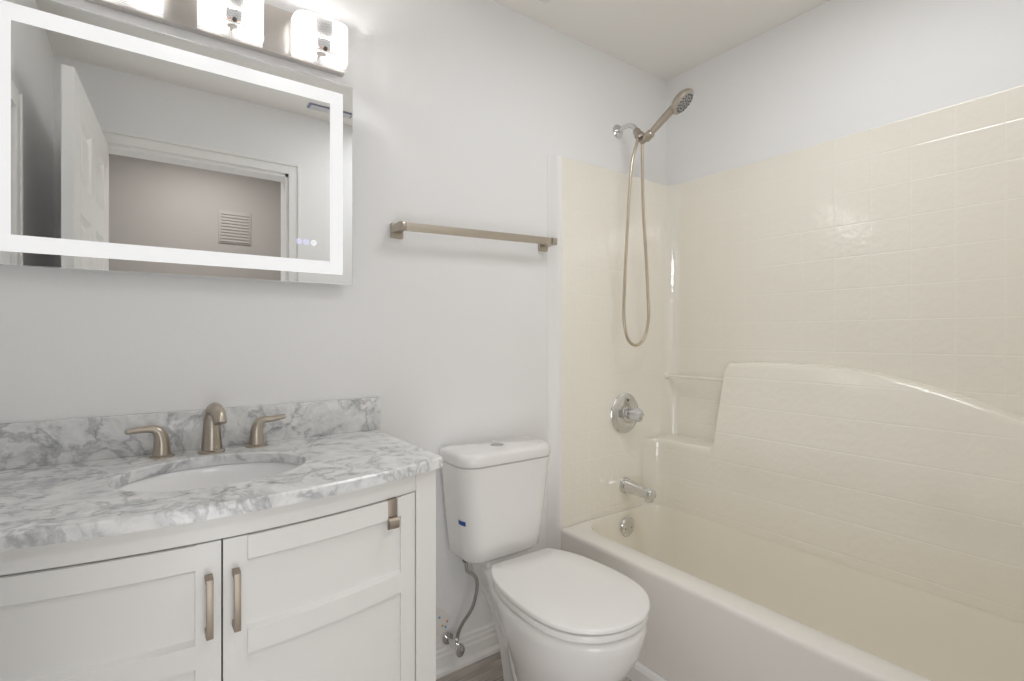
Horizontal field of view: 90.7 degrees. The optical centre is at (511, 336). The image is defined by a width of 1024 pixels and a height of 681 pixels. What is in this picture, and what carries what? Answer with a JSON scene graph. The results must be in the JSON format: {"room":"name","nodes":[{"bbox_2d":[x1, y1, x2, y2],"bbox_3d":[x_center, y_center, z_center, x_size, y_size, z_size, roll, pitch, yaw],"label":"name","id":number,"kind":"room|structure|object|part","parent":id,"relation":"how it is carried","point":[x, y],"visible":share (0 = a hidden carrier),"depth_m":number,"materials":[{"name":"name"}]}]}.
{"room":"bathroom","nodes":[
{"label":"bathroom","id":0,"kind":"room"},
{"bbox_2d":[0,0,665,644],"bbox_3d":[-0.258,-0.045,1.845,2.668,2.440,0.120,0,0,-36],"label":"wall","id":1,"kind":"structure","parent":0,"point":[460,107],"depth_m":1.72,"materials":[{"name":"white paint"}]},
{"bbox_2d":[0,0,352,285],"bbox_3d":[-0.837,-0.465,1.334,0.827,0.611,0.035,0,0,-36],"label":"mirror","id":2,"kind":"object","parent":1,"relation":"attached to","point":[125,146],"visible":1,"depth_m":1.28,"materials":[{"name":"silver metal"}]},
{"bbox_2d":[0,397,380,470],"bbox_3d":[-0.815,0.245,1.358,0.952,0.102,0.020,0,0,-36],"label":"backsplash","id":3,"kind":"structure","parent":1,"relation":"attached to","point":[61,441],"depth_m":1.29,"materials":[{"name":"stone"}]},
{"bbox_2d":[85,0,347,76],"bbox_3d":[-0.748,-0.875,1.352,0.618,0.132,0.109,0,0,-36],"label":"vanity light","id":4,"kind":"object","parent":1,"relation":"attached to","point":[297,37],"visible":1,"depth_m":1.40,"materials":[{"name":"white glass"}]},
{"bbox_3d":[-0.947,-0.859,1.237,0.156,0.096,0.006,0,0,-36],"label":"glass","id":5,"kind":"part","parent":4,"relation":"part of","materials":[{"name":"white glass"}]},
{"bbox_3d":[-0.761,-0.859,1.370,0.156,0.096,0.006,0,0,-36],"label":"glass","id":6,"kind":"part","parent":4,"relation":"part of","materials":[{"name":"white glass"}]},
{"bbox_3d":[-0.742,-0.868,1.343,0.152,0.098,0.072,0,0,-36],"label":"lamp shade","id":7,"kind":"part","parent":4,"relation":"part of","materials":[{"name":"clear glass"}]},
{"bbox_2d":[226,21,237,28],"bbox_3d":[-0.744,-0.838,1.347,0.028,0.022,0.028,0,0,-36],"label":"socket","id":8,"kind":"object","parent":4,"relation":"attached to","point":[231,25],"depth_m":1.34,"materials":[{"name":"silver metal"}]},
{"bbox_3d":[-0.575,-0.859,1.504,0.156,0.096,0.006,0,0,-36],"label":"glass","id":9,"kind":"part","parent":4,"relation":"part of","materials":[{"name":"white glass"}]},
{"bbox_3d":[-0.555,-0.868,1.477,0.152,0.098,0.072,0,0,-36],"label":"lamp shade","id":10,"kind":"part","parent":4,"relation":"part of","materials":[{"name":"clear glass"}]},
{"bbox_2d":[316,46,325,56],"bbox_3d":[-0.558,-0.838,1.480,0.028,0.022,0.028,0,0,-36],"label":"socket","id":11,"kind":"object","parent":4,"relation":"attached to","point":[318,53],"depth_m":1.48,"materials":[{"name":"silver metal"}]},
{"bbox_2d":[436,608,449,642],"bbox_3d":[-0.257,1.010,1.770,0.093,0.122,0.002,0,0,-36],"label":"tag","id":12,"kind":"object","parent":1,"relation":"attached to","point":[442,619],"depth_m":1.77,"materials":[{"name":"white paper"}]},
{"bbox_2d":[443,632,464,656],"bbox_3d":[-0.198,1.057,1.739,0.040,0.047,0.092,0,0,-36],"label":"valve","id":13,"kind":"object","parent":1,"relation":"attached to","point":[459,648],"visible":0.96,"depth_m":1.72,"materials":[{"name":"silver metal"}]},
{"bbox_3d":[-0.175,1.057,1.707,0.035,0.047,0.014,0,0,-36],"label":"valve handle","id":14,"kind":"part","parent":13,"relation":"part of","materials":[{"name":"silver metal"}]},
{"bbox_2d":[453,559,478,644],"bbox_3d":[-0.158,0.892,1.718,0.088,0.309,0.032,0,0,9],"label":"supply hose","id":15,"kind":"object","parent":13,"relation":"attached to","point":[456,638],"visible":0.86,"depth_m":1.72,"materials":[{"name":"silver metal"}]},
{"bbox_2d":[436,622,499,678],"bbox_3d":[-0.135,1.125,1.843,0.725,0.100,0.026,0,0,-36],"label":"baseboard","id":16,"kind":"structure","parent":1,"relation":"attached to","point":[480,643],"depth_m":1.83,"materials":[{"name":"white paint"}]},
{"bbox_2d":[390,221,556,251],"bbox_3d":[-0.109,-0.360,1.829,0.664,0.069,0.078,0,0,-36],"label":"towel bar","id":17,"kind":"object","parent":1,"relation":"attached to","point":[396,229],"visible":1,"depth_m":1.76,"materials":[{"name":"silver metal"}]},
{"bbox_3d":[-0.381,-0.351,1.675,0.042,0.050,0.012,0,0,-36],"label":"wall plate","id":18,"kind":"part","parent":17,"relation":"part of","materials":[{"name":"silver metal"}]},
{"bbox_3d":[-0.363,-0.356,1.640,0.030,0.028,0.066,0,0,-36],"label":"post","id":19,"kind":"part","parent":17,"relation":"part of","materials":[{"name":"silver metal"}]},
{"bbox_3d":[0.125,-0.370,2.037,0.042,0.050,0.012,0,0,-36],"label":"wall plate","id":20,"kind":"part","parent":17,"relation":"part of","materials":[{"name":"silver metal"}]},
{"bbox_3d":[0.152,-0.375,2.009,0.030,0.028,0.066,0,0,-36],"label":"post","id":21,"kind":"part","parent":17,"relation":"part of","materials":[{"name":"silver metal"}]},
{"bbox_2d":[548,155,561,549],"bbox_3d":[0.174,0.218,2.060,0.050,1.914,0.032,0,0,-36],"label":"trim","id":22,"kind":"structure","parent":1,"relation":"attached to","point":[554,161],"depth_m":2.06,"materials":[{"name":"white paint"}]},
{"bbox_2d":[613,88,693,346],"bbox_3d":[0.593,-0.479,2.158,0.367,1.042,0.162,0,0,35],"label":"shower","id":23,"kind":"object","parent":1,"relation":"attached to","point":[682,100],"visible":1,"depth_m":2.16,"materials":[{"name":"silver metal"}]},
{"bbox_3d":[0.518,-0.915,2.244,0.021,0.069,0.127,0,0,-36],"label":"shower arm","id":24,"kind":"part","parent":23,"relation":"part of","materials":[{"name":"silver metal"}]},
{"bbox_2d":[436,652,631,680],"bbox_3d":[0.139,1.205,0.407,3.900,0.060,2.920,0,0,-36],"label":"floor","id":25,"kind":"structure","parent":0,"point":[489,668],"depth_m":1.77,"materials":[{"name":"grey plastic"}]},
{"bbox_2d":[0,469,435,680],"bbox_3d":[-0.666,0.748,1.129,0.924,0.854,0.563,0,0,-36],"label":"vanity cabinet","id":26,"kind":"object","parent":25,"relation":"on","point":[321,589],"visible":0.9,"depth_m":0.94,"materials":[{"name":"white paint"}]},
{"bbox_3d":[-0.700,0.396,0.824,0.315,0.053,0.025,0,0,-27],"label":"rail","id":27,"kind":"part","parent":26,"relation":"part of","materials":[{"name":"white paint"}]},
{"bbox_3d":[-0.700,0.565,0.824,0.315,0.057,0.025,0,0,-27],"label":"rail","id":28,"kind":"part","parent":26,"relation":"part of","materials":[{"name":"white paint"}]},
{"bbox_3d":[-0.707,0.722,0.834,0.396,0.706,0.026,0,0,-27],"label":"door","id":29,"kind":"part","parent":26,"relation":"part of","materials":[{"name":"white paint"}]},
{"bbox_3d":[-0.535,0.477,0.895,0.012,0.104,0.030,0,0,-36],"label":"handle","id":30,"kind":"part","parent":26,"relation":"part of","materials":[{"name":"silver metal"}]},
{"bbox_2d":[0,397,442,550],"bbox_3d":[-0.659,0.258,1.140,0.952,0.127,0.557,0,0,-36],"label":"countertop","id":31,"kind":"structure","parent":26,"relation":"on","point":[59,479],"depth_m":1.15,"materials":[{"name":"stone"}]},
{"bbox_2d":[124,402,285,458],"bbox_3d":[-0.762,0.231,1.288,0.358,0.130,0.117,0,0,-36],"label":"faucet","id":32,"kind":"object","parent":31,"relation":"on","point":[215,416],"visible":1,"depth_m":1.28,"materials":[{"name":"silver metal"}]},
{"bbox_3d":[-0.888,0.254,1.236,0.093,0.075,0.039,0,0,-36],"label":"handle","id":33,"kind":"part","parent":32,"relation":"part of","materials":[{"name":"silver metal"}]},
{"bbox_3d":[-0.867,0.293,1.252,0.055,0.006,0.055,0,0,-36],"label":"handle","id":34,"kind":"part","parent":32,"relation":"part of","materials":[{"name":"silver metal"}]},
{"bbox_3d":[-0.773,0.292,1.304,0.062,0.008,0.062,0,0,-36],"label":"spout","id":35,"kind":"part","parent":32,"relation":"part of","materials":[{"name":"silver metal"}]},
{"bbox_3d":[-0.757,0.229,1.283,0.052,0.126,0.102,0,0,-36],"label":"spout","id":36,"kind":"part","parent":32,"relation":"part of","materials":[{"name":"silver metal"}]},
{"bbox_3d":[-0.694,0.293,1.375,0.055,0.006,0.055,0,0,-36],"label":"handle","id":37,"kind":"part","parent":32,"relation":"part of","materials":[{"name":"silver metal"}]},
{"bbox_3d":[-0.672,0.253,1.391,0.093,0.077,0.039,0,0,-36],"label":"handle","id":38,"kind":"part","parent":32,"relation":"part of","materials":[{"name":"silver metal"}]},
{"bbox_2d":[116,462,299,491],"bbox_3d":[-0.665,0.400,1.135,0.430,0.155,0.348,0,0,-36],"label":"undermount sink","id":39,"kind":"object","parent":31,"relation":"in","point":[224,474],"visible":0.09,"depth_m":1.25,"materials":[{"name":"white ceramic"}]},
{"bbox_3d":[-0.500,0.477,0.920,0.012,0.104,0.030,0,0,-36],"label":"handle","id":40,"kind":"part","parent":26,"relation":"part of","materials":[{"name":"silver metal"}]},
{"bbox_3d":[-0.381,0.722,1.067,0.412,0.706,0.027,0,0,-44],"label":"door","id":41,"kind":"part","parent":26,"relation":"part of","materials":[{"name":"white paint"}]},
{"bbox_3d":[-0.373,0.396,1.057,0.330,0.053,0.026,0,0,-44],"label":"rail","id":42,"kind":"part","parent":26,"relation":"part of","materials":[{"name":"white paint"}]},
{"bbox_3d":[-0.373,0.565,1.057,0.330,0.057,0.026,0,0,-44],"label":"rail","id":43,"kind":"part","parent":26,"relation":"part of","materials":[{"name":"white paint"}]},
{"bbox_2d":[386,497,399,529],"bbox_3d":[-0.273,0.401,1.150,0.023,0.066,0.039,0,0,-36],"label":"hook","id":44,"kind":"object","parent":26,"relation":"hanging from","point":[393,520],"visible":0.99,"depth_m":1.14,"materials":[{"name":"silver metal"}]},
{"bbox_2d":[439,436,649,680],"bbox_3d":[0.099,0.776,1.576,0.381,0.798,0.704,0,0,-36],"label":"toilet","id":45,"kind":"object","parent":25,"relation":"on","point":[558,615],"visible":1,"depth_m":1.55,"materials":[{"name":"white ceramic"}]},
{"bbox_3d":[-0.049,0.399,1.780,0.378,0.042,0.200,0,0,-36],"label":"tank lid","id":46,"kind":"part","parent":45,"relation":"part of","materials":[{"name":"white ceramic"}]},
{"bbox_3d":[-0.049,0.588,1.779,0.371,0.334,0.187,0,0,-36],"label":"tank","id":47,"kind":"part","parent":45,"relation":"part of","materials":[{"name":"white ceramic"}]},
{"bbox_3d":[0.170,0.760,1.489,0.360,0.022,0.468,0,0,-36],"label":"seat","id":48,"kind":"part","parent":45,"relation":"part of","materials":[{"name":"white plastic"}]},
{"bbox_3d":[0.169,0.737,1.490,0.366,0.020,0.483,0,0,-36],"label":"lid","id":49,"kind":"part","parent":45,"relation":"part of","materials":[{"name":"white plastic"}]},
{"bbox_2d":[561,505,1023,680],"bbox_3d":[0.914,0.978,1.674,0.715,0.395,1.462,0,0,-36],"label":"bathtub","id":50,"kind":"object","parent":25,"relation":"on","point":[727,603],"visible":0.7,"depth_m":1.62,"materials":[{"name":"white plastic"}]},
{"bbox_2d":[620,517,633,536],"bbox_3d":[0.518,0.850,2.262,0.086,0.086,0.012,0,0,-36],"label":"overflow plate","id":51,"kind":"object","parent":50,"relation":"attached to","point":[627,525],"visible":1,"depth_m":2.25,"materials":[{"name":"silver metal"}]},
{"bbox_2d":[626,661,666,680],"bbox_3d":[0.622,1.142,1.448,0.018,0.066,1.489,0,0,-36],"label":"baseboard","id":52,"kind":"structure","parent":50,"relation":"attached to","point":[640,672],"depth_m":1.70,"materials":[{"name":"white paint"}]},
{"bbox_2d":[562,85,1023,623],"bbox_3d":[0.914,0.024,1.675,0.717,1.521,1.519,0,0,-36],"label":"shower surround","id":53,"kind":"object","parent":50,"relation":"on","point":[829,364],"visible":0.98,"depth_m":1.86,"materials":[{"name":"beige plastic"}]},
{"bbox_2d":[611,393,643,432],"bbox_3d":[0.537,0.343,2.239,0.180,0.180,0.104,0,0,-36],"label":"shower valve","id":54,"kind":"object","parent":53,"relation":"attached to","point":[625,412],"visible":1,"depth_m":2.25,"materials":[{"name":"silver metal"}]},
{"bbox_3d":[0.547,0.343,2.228,0.060,0.062,0.062,0,0,-36],"label":"knob","id":55,"kind":"part","parent":54,"relation":"part of","materials":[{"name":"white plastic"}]},
{"bbox_2d":[619,477,655,502],"bbox_3d":[0.555,0.668,2.217,0.074,0.077,0.160,0,0,-36],"label":"tub spout","id":56,"kind":"object","parent":53,"relation":"attached to","point":[626,485],"visible":1,"depth_m":2.20,"materials":[{"name":"silver metal"}]},
{"bbox_2d":[492,0,829,80],"bbox_3d":[0.139,-1.295,0.407,3.900,0.060,2.920,0,0,-36],"label":"ceiling","id":57,"kind":"structure","parent":0,"point":[664,39],"depth_m":2.04,"materials":[{"name":"white paint"}]},
{"bbox_2d":[666,0,1023,184],"bbox_3d":[1.290,-0.045,1.871,0.120,2.440,1.640,0,0,-36],"label":"wall","id":58,"kind":"structure","parent":0,"point":[836,69],"depth_m":1.88,"materials":[{"name":"white paint"}]}
]}

